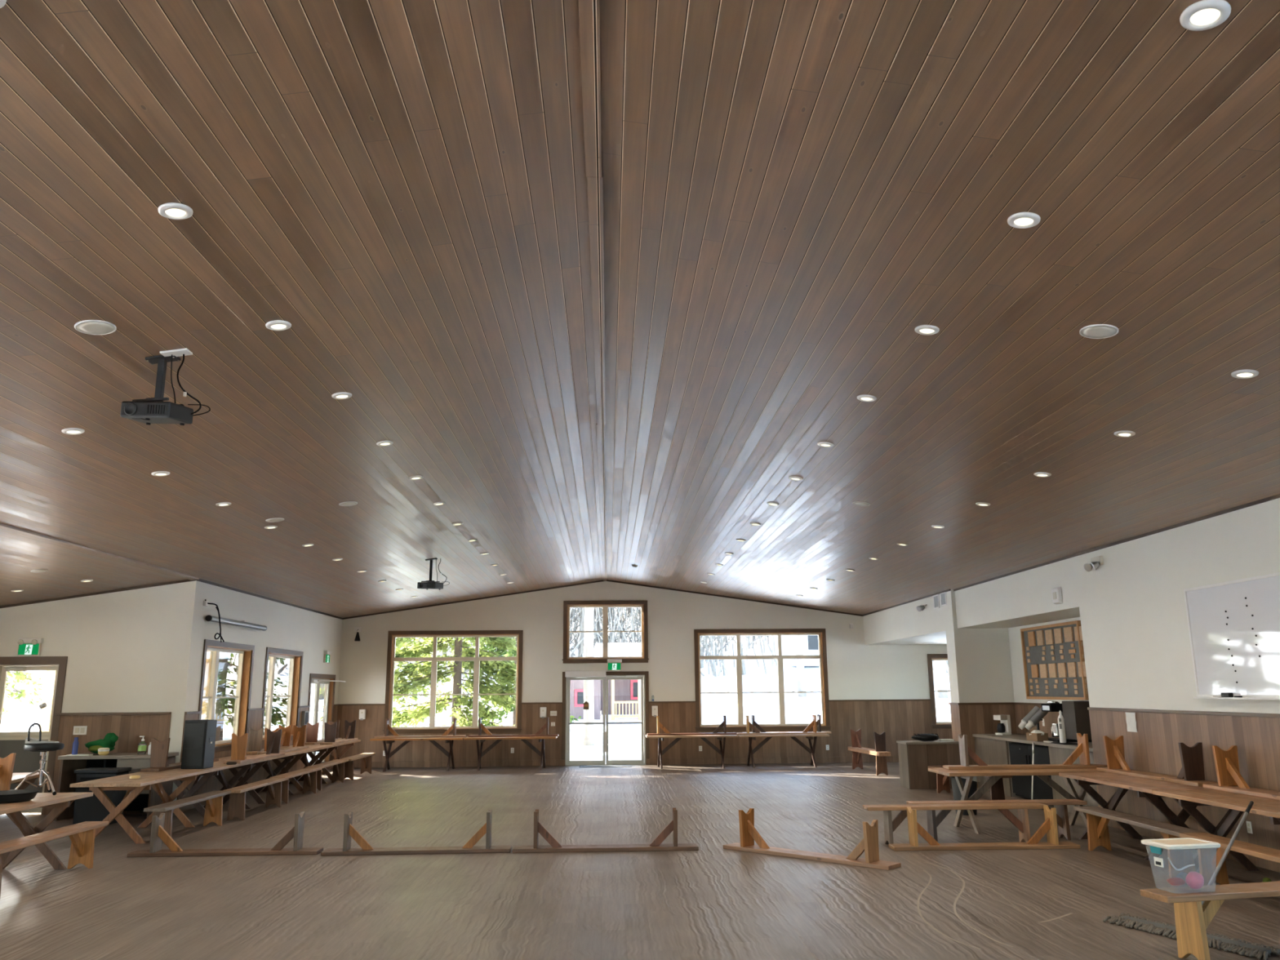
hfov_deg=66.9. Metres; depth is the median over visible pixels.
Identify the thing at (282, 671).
window
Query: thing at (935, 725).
window
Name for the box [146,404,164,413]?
vent
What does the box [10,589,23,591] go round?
recessed light
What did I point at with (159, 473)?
recessed light
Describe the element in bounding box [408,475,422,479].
recessed light
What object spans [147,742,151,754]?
spray bottle
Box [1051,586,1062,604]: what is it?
wall sensor
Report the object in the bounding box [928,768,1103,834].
picnic table
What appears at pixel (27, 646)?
exit sign
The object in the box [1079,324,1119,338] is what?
ceiling speaker
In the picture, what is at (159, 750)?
bench
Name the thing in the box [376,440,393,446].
recessed light
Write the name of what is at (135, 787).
picnic table
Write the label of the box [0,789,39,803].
pan
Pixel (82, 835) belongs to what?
bench
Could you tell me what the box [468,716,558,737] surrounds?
bench
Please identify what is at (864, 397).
recessed light
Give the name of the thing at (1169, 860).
cable
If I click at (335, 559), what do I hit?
recessed light
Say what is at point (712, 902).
floor
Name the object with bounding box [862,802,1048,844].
bench
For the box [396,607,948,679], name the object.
winter brushwood
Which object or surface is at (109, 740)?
cloth
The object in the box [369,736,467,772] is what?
picnic table
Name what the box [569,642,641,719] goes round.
cabin
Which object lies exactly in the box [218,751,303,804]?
picnic table
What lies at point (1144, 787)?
picnic table
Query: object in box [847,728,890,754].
bench
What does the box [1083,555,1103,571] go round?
emergency light
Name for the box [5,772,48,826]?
picnic table
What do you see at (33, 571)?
grille
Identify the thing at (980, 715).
wall
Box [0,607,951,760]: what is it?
ground
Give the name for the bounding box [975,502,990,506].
recessed light
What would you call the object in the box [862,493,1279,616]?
trim
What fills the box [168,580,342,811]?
wall
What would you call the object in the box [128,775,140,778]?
tape roll
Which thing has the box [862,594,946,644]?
beam recess
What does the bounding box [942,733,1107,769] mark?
bench
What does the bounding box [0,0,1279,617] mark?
ceiling
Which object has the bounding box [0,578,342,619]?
trim
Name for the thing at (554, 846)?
bench
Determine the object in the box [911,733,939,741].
bag
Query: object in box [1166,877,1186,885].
cloth
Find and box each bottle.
[71,737,78,754]
[137,735,146,754]
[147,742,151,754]
[1057,710,1066,742]
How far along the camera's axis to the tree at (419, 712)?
28.96 m
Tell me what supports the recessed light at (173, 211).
in the ceiling at (606, 277)
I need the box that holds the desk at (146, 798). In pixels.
[53,751,178,821]
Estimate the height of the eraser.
0.045 m
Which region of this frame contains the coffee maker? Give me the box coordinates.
[993,714,1011,734]
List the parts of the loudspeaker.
handle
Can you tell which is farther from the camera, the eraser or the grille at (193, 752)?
the grille at (193, 752)
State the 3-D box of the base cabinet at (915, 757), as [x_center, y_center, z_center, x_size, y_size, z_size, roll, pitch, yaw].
[5.218,5.116,17.449,1.000,0.800,0.600,0,-12,-2]
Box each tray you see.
[66,754,93,755]
[1193,697,1279,699]
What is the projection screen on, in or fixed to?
attached to the wall at (313, 633)
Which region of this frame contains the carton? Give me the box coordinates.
[1026,729,1048,741]
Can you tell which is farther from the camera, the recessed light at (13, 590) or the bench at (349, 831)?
the recessed light at (13, 590)
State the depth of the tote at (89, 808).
13.36 m
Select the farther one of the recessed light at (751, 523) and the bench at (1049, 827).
the recessed light at (751, 523)
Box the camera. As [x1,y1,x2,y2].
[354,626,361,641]
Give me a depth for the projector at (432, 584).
16.74 m
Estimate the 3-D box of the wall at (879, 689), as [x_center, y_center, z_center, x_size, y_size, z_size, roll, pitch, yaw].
[0.701,4.645,23.753,16.330,4.465,0.234,0,-12,-2]
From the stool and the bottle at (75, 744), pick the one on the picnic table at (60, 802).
the stool
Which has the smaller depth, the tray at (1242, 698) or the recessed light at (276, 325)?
the recessed light at (276, 325)
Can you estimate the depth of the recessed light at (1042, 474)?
9.62 m
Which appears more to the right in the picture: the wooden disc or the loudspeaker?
the wooden disc
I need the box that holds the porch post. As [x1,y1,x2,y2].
[40,670,56,731]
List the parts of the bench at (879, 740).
leg, seat, leg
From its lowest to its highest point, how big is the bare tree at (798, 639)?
15.809 m
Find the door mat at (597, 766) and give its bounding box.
[579,764,631,767]
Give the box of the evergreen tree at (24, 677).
[2,671,44,714]
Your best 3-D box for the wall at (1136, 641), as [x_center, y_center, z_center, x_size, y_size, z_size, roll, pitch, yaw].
[6.339,0.945,4.744,0.234,3.548,16.860,0,-12,-2]
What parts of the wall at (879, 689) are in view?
baseboard, cap rail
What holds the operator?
attached to the door at (644, 675)
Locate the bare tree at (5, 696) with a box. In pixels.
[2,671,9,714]
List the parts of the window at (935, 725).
frame, meeting rail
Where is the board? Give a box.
[1020,620,1088,700]
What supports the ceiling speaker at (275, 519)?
attached to the ceiling at (606, 277)
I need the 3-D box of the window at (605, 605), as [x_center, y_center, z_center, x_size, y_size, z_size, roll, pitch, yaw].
[-0.848,3.738,23.877,2.115,1.515,0.219,0,-12,-2]
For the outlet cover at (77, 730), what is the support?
attached to the wall at (120, 647)
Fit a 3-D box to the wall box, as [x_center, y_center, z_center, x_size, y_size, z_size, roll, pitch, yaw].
[-7.110,5.056,20.578,0.074,0.300,0.240,0,-12,-2]
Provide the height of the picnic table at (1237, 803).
0.720 m
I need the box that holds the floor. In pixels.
[0,762,1279,959]
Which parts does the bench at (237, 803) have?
leg, seat, leg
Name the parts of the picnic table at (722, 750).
leg, leg, leg, leg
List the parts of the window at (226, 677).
pane, pane, frame, pane, meeting rail, pane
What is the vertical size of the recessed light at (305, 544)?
0.035 m
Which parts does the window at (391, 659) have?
meeting rail, meeting rail, meeting rail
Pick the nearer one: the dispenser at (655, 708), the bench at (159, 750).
the bench at (159, 750)
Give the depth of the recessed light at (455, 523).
14.06 m
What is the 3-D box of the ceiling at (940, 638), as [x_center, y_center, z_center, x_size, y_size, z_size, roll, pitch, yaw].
[7.365,3.397,21.139,2.980,0.110,5.900,0,-12,-2]
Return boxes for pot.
[97,747,109,755]
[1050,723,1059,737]
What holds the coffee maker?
on the base cabinet at (992, 748)
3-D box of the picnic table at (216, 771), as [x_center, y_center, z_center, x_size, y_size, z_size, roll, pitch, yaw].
[-6.387,4.586,14.381,0.818,0.720,2.080,0,-12,-2]
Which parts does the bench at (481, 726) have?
leg, seat, leg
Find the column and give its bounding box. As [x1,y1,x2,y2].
[943,589,971,764]
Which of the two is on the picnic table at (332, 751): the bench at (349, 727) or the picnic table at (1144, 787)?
the bench at (349, 727)
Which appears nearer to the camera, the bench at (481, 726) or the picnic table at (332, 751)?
the picnic table at (332, 751)
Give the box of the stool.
[13,742,64,795]
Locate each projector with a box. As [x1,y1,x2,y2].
[120,347,210,425]
[417,557,449,590]
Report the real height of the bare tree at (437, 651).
14.351 m
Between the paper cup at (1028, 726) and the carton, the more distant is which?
the paper cup at (1028, 726)
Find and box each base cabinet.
[896,740,960,789]
[972,733,1098,815]
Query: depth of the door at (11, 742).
14.74 m
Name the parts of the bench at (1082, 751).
leg, seat, leg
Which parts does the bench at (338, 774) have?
leg, seat, leg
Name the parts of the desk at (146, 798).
panel, panel, panel, panel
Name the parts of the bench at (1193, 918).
leg, seat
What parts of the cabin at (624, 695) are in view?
pane, porch post, porch rail, pane, porch post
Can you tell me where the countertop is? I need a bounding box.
[972,733,1093,751]
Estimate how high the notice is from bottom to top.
0.195 m
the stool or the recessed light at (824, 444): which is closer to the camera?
the recessed light at (824, 444)
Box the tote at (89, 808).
[72,767,131,824]
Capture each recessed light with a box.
[0,0,6,8]
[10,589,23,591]
[61,427,84,435]
[80,579,93,582]
[151,471,169,476]
[157,202,193,219]
[215,502,231,506]
[264,525,277,528]
[265,320,291,330]
[302,543,313,546]
[331,391,351,399]
[332,558,342,560]
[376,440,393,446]
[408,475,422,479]
[432,502,445,505]
[452,522,462,525]
[466,538,477,542]
[750,522,760,525]
[766,502,779,506]
[788,475,802,480]
[817,441,833,447]
[857,394,876,401]
[897,542,907,546]
[914,324,939,335]
[931,524,944,528]
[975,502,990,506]
[1007,212,1040,228]
[1033,471,1051,477]
[1114,430,1135,437]
[1179,0,1231,31]
[1231,368,1258,378]
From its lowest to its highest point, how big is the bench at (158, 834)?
0.430 m
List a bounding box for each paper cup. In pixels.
[1017,720,1026,729]
[1025,721,1034,729]
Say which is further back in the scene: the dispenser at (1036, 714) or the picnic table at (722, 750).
the picnic table at (722, 750)
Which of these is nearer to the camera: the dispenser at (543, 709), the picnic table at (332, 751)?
the picnic table at (332, 751)
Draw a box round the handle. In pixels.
[1031,742,1035,799]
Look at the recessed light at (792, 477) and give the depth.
11.15 m
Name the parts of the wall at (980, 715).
cap rail, cap rail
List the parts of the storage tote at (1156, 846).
lid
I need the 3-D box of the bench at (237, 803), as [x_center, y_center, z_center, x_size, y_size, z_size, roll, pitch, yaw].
[-5.709,4.741,14.437,0.250,0.430,2.060,0,-12,-2]
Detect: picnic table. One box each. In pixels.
[0,791,93,869]
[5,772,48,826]
[69,768,211,844]
[171,759,263,817]
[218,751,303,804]
[261,744,335,791]
[297,739,360,781]
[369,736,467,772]
[463,736,557,770]
[645,734,737,768]
[737,733,829,768]
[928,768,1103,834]
[1058,772,1210,859]
[1152,789,1279,872]
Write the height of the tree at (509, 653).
10.689 m
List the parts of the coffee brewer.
panel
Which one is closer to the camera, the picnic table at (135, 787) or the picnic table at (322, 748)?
the picnic table at (135, 787)
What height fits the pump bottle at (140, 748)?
0.262 m
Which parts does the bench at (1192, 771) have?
leg, seat, leg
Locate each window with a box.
[198,639,254,752]
[261,647,303,745]
[382,630,523,733]
[562,600,648,663]
[693,628,831,731]
[927,653,951,728]
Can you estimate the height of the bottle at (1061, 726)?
0.460 m
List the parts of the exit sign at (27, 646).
green panel, doorway panel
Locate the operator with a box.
[564,670,605,678]
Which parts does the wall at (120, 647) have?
baseboard, cap rail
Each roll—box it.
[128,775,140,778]
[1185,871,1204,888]
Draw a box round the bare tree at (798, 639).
[795,635,806,697]
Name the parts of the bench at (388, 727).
leg, seat, leg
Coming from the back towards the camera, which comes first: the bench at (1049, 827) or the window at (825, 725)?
the window at (825, 725)
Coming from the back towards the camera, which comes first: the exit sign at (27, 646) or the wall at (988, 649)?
the wall at (988, 649)
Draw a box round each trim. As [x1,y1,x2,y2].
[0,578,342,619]
[342,579,862,619]
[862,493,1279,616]
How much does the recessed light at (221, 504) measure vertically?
0.035 m
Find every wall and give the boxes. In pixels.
[0,582,182,814]
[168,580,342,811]
[335,581,952,768]
[965,628,1014,702]
[966,617,1088,787]
[1074,497,1279,872]
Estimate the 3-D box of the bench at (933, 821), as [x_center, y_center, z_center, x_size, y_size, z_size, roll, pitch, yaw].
[4.207,4.004,11.412,2.060,0.430,0.250,0,-12,-1]
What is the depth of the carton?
14.87 m
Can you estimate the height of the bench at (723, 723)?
0.430 m
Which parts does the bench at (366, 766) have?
leg, seat, leg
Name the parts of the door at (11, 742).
panel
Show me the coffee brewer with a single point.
(1075, 714)
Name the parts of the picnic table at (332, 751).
leg, leg, leg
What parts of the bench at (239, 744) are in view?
leg, seat, leg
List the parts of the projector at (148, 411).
mount plate, power cord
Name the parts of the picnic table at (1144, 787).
leg, leg, leg, leg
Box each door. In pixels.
[0,656,67,814]
[304,673,345,766]
[561,671,649,765]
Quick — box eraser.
[1221,693,1233,697]
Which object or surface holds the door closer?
attached to the door at (644, 675)
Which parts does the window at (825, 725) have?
meeting rail, meeting rail, meeting rail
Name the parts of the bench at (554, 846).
leg, seat, leg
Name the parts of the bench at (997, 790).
leg, seat, leg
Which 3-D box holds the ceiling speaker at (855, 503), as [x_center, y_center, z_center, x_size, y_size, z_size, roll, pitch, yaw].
[2.738,0.294,12.005,0.218,0.040,0.219,-1,-12,3]
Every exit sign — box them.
[17,638,43,655]
[323,650,331,662]
[607,659,622,670]
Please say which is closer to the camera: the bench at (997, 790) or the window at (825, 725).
the bench at (997, 790)
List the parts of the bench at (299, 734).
leg, seat, leg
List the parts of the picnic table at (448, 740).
leg, leg, leg, leg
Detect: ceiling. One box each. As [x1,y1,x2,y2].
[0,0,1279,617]
[876,632,946,644]
[969,608,1079,628]
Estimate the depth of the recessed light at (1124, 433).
8.10 m
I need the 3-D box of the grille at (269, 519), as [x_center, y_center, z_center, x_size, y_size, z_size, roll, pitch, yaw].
[-4.542,0.502,12.068,0.202,0.003,0.202,-8,-12,-4]
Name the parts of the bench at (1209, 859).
leg, seat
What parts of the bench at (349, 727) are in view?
leg, seat, leg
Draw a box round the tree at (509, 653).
[469,636,581,725]
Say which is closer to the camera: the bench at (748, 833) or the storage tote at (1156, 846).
the storage tote at (1156, 846)
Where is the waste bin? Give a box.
[950,776,977,815]
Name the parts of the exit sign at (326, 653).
green panel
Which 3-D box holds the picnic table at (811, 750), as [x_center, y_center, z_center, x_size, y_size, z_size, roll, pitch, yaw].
[3.282,6.260,22.461,2.080,0.720,0.818,0,-12,-2]
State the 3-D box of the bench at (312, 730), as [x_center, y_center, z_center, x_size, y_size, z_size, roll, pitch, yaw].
[-6.734,5.355,20.628,0.250,0.430,2.060,0,-12,-2]
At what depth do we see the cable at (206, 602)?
15.78 m
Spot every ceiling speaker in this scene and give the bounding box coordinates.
[30,568,48,572]
[74,320,116,334]
[265,517,284,522]
[338,501,357,506]
[852,501,870,506]
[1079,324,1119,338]
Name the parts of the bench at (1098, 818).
leg, seat, leg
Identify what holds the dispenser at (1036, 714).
on the base cabinet at (992, 748)
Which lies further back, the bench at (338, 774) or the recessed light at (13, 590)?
the bench at (338, 774)
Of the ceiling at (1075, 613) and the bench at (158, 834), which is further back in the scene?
the ceiling at (1075, 613)
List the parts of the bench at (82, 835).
leg, seat, leg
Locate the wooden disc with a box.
[226,761,236,764]
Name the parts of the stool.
leg, leg, leg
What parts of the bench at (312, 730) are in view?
leg, seat, leg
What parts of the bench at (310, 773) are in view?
leg, seat, leg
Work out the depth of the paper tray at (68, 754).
13.96 m
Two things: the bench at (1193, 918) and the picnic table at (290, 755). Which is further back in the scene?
the picnic table at (290, 755)
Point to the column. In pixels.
(956, 638)
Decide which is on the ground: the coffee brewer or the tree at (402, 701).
the tree at (402, 701)
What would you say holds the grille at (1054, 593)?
attached to the wall sensor
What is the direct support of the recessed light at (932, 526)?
in the ceiling at (606, 277)
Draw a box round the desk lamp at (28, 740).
[25,702,58,743]
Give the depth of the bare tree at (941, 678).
44.46 m
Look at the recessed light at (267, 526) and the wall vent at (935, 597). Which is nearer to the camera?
the recessed light at (267, 526)
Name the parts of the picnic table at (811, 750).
leg, leg, leg, leg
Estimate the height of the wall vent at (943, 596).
0.260 m
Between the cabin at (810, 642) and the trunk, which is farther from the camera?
the cabin at (810, 642)
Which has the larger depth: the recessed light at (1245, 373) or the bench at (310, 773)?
the bench at (310, 773)
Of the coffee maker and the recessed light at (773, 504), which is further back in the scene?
the coffee maker
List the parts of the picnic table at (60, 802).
leg, leg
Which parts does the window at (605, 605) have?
meeting rail, meeting rail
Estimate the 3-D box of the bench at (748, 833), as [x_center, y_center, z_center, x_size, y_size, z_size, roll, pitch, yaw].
[1.766,3.786,10.314,2.060,0.430,0.250,-12,-16,42]
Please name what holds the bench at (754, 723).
on the picnic table at (811, 750)
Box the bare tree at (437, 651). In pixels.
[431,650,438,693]
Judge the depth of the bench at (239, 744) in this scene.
14.94 m
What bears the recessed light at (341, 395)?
in the ceiling at (606, 277)
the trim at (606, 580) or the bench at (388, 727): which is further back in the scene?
the trim at (606, 580)
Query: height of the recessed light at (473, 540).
0.035 m
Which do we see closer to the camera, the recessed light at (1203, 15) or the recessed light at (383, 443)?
the recessed light at (1203, 15)
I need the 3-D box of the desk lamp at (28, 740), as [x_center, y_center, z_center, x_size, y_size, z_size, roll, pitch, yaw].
[-6.308,2.569,10.261,0.310,0.416,0.100,0,-12,-2]
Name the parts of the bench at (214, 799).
leg, seat, leg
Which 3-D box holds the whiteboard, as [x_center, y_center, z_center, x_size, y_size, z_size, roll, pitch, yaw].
[6.057,1.533,9.450,0.084,1.182,2.400,0,-12,-2]
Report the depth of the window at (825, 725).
23.78 m
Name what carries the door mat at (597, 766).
on the floor
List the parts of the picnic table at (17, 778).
leg, leg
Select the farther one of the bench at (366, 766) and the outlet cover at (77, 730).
the bench at (366, 766)
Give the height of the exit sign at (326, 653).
0.270 m
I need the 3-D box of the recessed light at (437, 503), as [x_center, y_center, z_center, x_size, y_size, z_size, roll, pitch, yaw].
[-2.602,0.308,12.566,0.160,0.035,0.161,-1,-12,4]
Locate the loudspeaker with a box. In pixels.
[181,719,217,768]
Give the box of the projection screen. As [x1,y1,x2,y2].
[205,614,266,631]
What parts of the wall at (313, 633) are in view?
baseboard, cap rail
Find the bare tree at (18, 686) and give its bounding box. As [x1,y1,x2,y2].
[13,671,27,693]
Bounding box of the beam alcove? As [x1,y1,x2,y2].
[954,556,1079,628]
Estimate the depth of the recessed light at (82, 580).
14.05 m
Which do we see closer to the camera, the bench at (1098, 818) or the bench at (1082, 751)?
the bench at (1098, 818)
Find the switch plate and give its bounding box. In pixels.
[550,711,556,715]
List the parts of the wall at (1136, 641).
cap rail, baseboard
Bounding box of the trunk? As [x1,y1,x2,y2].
[583,607,594,746]
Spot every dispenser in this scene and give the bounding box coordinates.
[359,709,365,719]
[539,706,546,718]
[652,706,657,716]
[1021,706,1048,730]
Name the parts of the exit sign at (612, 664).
green panel, doorway panel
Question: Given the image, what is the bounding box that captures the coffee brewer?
[1040,701,1092,742]
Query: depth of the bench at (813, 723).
22.37 m
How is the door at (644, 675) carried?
in the wall at (879, 689)
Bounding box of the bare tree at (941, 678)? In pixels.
[935,660,948,698]
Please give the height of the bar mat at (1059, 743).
0.012 m
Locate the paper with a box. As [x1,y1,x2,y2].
[1125,712,1137,732]
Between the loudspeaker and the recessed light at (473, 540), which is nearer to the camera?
the loudspeaker
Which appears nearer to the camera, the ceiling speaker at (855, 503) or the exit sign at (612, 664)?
the ceiling speaker at (855, 503)
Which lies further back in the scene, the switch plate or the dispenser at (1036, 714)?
the switch plate
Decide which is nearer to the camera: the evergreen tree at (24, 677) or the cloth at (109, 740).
the cloth at (109, 740)
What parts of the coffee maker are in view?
badge plate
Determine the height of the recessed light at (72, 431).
0.035 m
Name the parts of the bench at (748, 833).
leg, seat, leg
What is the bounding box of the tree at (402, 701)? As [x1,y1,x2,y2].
[392,637,463,726]
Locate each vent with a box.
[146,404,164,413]
[933,594,939,608]
[939,591,946,606]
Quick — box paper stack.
[937,738,954,741]
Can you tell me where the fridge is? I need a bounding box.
[1008,742,1053,799]
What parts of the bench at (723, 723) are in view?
leg, seat, leg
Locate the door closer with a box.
[625,675,639,677]
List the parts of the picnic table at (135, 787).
leg, leg, leg, leg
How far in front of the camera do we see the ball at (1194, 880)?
6.33 m
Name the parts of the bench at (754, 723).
leg, seat, leg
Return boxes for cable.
[203,599,224,642]
[1168,857,1195,870]
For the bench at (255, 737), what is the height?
0.430 m
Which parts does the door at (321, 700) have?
pane, pane, closer arm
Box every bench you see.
[0,752,19,791]
[0,821,108,897]
[127,811,323,857]
[140,737,218,772]
[143,790,231,844]
[222,777,288,820]
[223,728,284,764]
[245,724,293,754]
[257,724,309,755]
[269,767,322,803]
[304,720,342,744]
[305,759,348,791]
[320,720,358,745]
[320,809,511,855]
[341,752,375,780]
[373,717,466,737]
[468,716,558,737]
[512,807,698,853]
[647,715,736,735]
[723,808,901,870]
[736,715,826,734]
[742,714,831,733]
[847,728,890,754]
[848,748,890,775]
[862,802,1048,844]
[888,805,1080,850]
[906,799,1087,841]
[928,765,1012,799]
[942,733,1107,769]
[1074,806,1204,877]
[1096,735,1217,786]
[1140,880,1279,959]
[1179,832,1279,885]
[1203,745,1279,799]
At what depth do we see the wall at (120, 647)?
14.98 m
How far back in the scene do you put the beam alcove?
15.15 m
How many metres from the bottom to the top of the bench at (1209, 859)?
0.430 m
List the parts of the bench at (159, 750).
leg, seat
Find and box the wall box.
[301,711,308,725]
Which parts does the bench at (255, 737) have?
leg, seat, leg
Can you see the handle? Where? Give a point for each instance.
(1033, 744)
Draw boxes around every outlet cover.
[72,725,87,734]
[1245,821,1252,833]
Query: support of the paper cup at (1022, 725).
in the dispenser at (1036, 714)
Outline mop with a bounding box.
[1102,800,1279,959]
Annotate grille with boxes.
[31,569,46,572]
[182,722,205,767]
[266,518,283,521]
[1052,591,1056,599]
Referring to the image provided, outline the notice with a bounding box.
[583,701,588,709]
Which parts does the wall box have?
door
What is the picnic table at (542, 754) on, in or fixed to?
on the floor
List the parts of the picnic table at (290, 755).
leg, leg, leg, leg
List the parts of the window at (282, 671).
pane, pane, frame, pane, meeting rail, pane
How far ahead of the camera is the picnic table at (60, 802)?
9.94 m
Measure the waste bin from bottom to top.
0.500 m
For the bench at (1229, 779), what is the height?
0.430 m
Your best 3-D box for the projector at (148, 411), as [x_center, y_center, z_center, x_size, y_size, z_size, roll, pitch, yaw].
[-3.231,-0.627,6.627,0.494,0.500,0.288,-2,-12,6]
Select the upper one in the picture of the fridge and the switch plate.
the switch plate
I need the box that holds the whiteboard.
[1183,572,1279,699]
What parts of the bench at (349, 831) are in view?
leg, seat, leg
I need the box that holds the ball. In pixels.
[1262,877,1271,882]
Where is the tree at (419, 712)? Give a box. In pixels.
[391,636,516,727]
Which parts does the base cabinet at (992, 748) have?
panel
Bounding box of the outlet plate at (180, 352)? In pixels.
[160,347,192,356]
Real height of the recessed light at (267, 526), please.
0.035 m
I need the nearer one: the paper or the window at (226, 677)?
the paper
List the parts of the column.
cap rail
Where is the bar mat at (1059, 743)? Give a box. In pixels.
[1051,742,1077,744]
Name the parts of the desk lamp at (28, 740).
hoop frame, footboard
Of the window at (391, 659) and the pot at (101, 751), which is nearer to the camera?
the pot at (101, 751)
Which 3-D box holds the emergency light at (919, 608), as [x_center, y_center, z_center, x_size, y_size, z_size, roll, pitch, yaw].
[5.629,2.551,19.341,0.161,0.133,0.254,0,-12,-2]
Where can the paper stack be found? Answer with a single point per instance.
(939, 740)
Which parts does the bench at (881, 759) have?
leg, seat, leg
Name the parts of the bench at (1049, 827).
leg, seat, leg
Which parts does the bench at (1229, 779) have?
leg, seat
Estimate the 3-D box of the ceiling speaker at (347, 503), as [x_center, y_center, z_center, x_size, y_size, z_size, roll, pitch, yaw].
[-3.550,0.289,11.799,0.218,0.040,0.219,-1,-12,3]
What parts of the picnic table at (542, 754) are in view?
leg, leg, leg, leg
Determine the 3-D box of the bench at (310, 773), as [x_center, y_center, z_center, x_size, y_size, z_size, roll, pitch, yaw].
[-5.836,5.184,16.476,0.250,0.430,2.060,0,-12,-2]
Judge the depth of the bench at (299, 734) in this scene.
18.28 m
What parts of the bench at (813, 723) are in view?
leg, seat, leg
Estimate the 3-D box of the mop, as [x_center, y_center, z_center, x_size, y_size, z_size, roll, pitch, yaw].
[4.484,2.898,7.226,1.627,0.813,1.243,5,-14,-25]
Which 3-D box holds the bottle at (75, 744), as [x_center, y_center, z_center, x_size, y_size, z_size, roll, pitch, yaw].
[-8.178,3.850,14.047,0.076,0.245,0.075,0,-12,-2]
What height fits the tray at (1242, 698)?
0.016 m
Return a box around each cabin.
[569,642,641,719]
[773,635,819,666]
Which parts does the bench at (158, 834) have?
leg, seat, leg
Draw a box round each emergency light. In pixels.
[916,604,927,611]
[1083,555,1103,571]
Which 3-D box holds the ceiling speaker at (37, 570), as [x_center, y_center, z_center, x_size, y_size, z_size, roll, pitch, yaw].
[-8.007,1.212,12.926,0.198,0.037,0.199,-1,-12,3]
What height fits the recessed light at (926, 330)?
0.035 m
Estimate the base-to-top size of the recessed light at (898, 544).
0.035 m
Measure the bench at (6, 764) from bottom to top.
0.430 m
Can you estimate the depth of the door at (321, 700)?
22.21 m
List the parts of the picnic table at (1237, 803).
leg, leg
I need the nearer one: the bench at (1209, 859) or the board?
the bench at (1209, 859)
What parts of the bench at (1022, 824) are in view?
leg, seat, leg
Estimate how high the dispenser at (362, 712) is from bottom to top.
0.250 m
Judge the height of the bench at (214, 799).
0.430 m
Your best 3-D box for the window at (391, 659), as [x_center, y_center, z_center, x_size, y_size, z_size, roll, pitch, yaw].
[-4.494,4.882,23.508,3.310,2.430,0.219,0,-12,-2]
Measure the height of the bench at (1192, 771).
0.430 m
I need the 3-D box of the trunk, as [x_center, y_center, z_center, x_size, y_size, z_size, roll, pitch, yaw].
[-1.736,0.878,31.203,4.412,15.351,4.481,-6,-13,24]
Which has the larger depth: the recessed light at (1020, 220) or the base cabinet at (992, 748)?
the base cabinet at (992, 748)
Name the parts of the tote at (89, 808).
handle, lid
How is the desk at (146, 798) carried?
on the floor
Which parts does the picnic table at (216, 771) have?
leg, leg, leg, leg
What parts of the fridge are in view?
door, door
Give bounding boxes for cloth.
[84,733,118,753]
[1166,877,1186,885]
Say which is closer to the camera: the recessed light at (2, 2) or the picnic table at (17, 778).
the recessed light at (2, 2)
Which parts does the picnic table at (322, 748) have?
leg, leg, leg, leg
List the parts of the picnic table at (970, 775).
leg, leg, leg, leg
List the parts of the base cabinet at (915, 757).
panel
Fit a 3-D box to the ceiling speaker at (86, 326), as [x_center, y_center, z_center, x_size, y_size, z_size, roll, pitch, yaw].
[-3.401,-0.952,6.057,0.228,0.041,0.229,-1,-12,3]
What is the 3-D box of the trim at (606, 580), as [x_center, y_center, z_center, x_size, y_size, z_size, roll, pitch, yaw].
[-0.864,2.933,23.979,12.820,0.958,0.020,0,-12,-2]
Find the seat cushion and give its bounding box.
[23,742,64,751]
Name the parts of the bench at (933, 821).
leg, seat, leg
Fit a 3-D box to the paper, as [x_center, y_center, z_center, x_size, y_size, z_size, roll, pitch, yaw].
[6.000,2.957,11.842,0.007,0.230,0.220,0,-12,-2]
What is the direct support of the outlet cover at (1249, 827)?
attached to the wall at (1136, 641)
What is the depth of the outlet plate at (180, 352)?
6.60 m

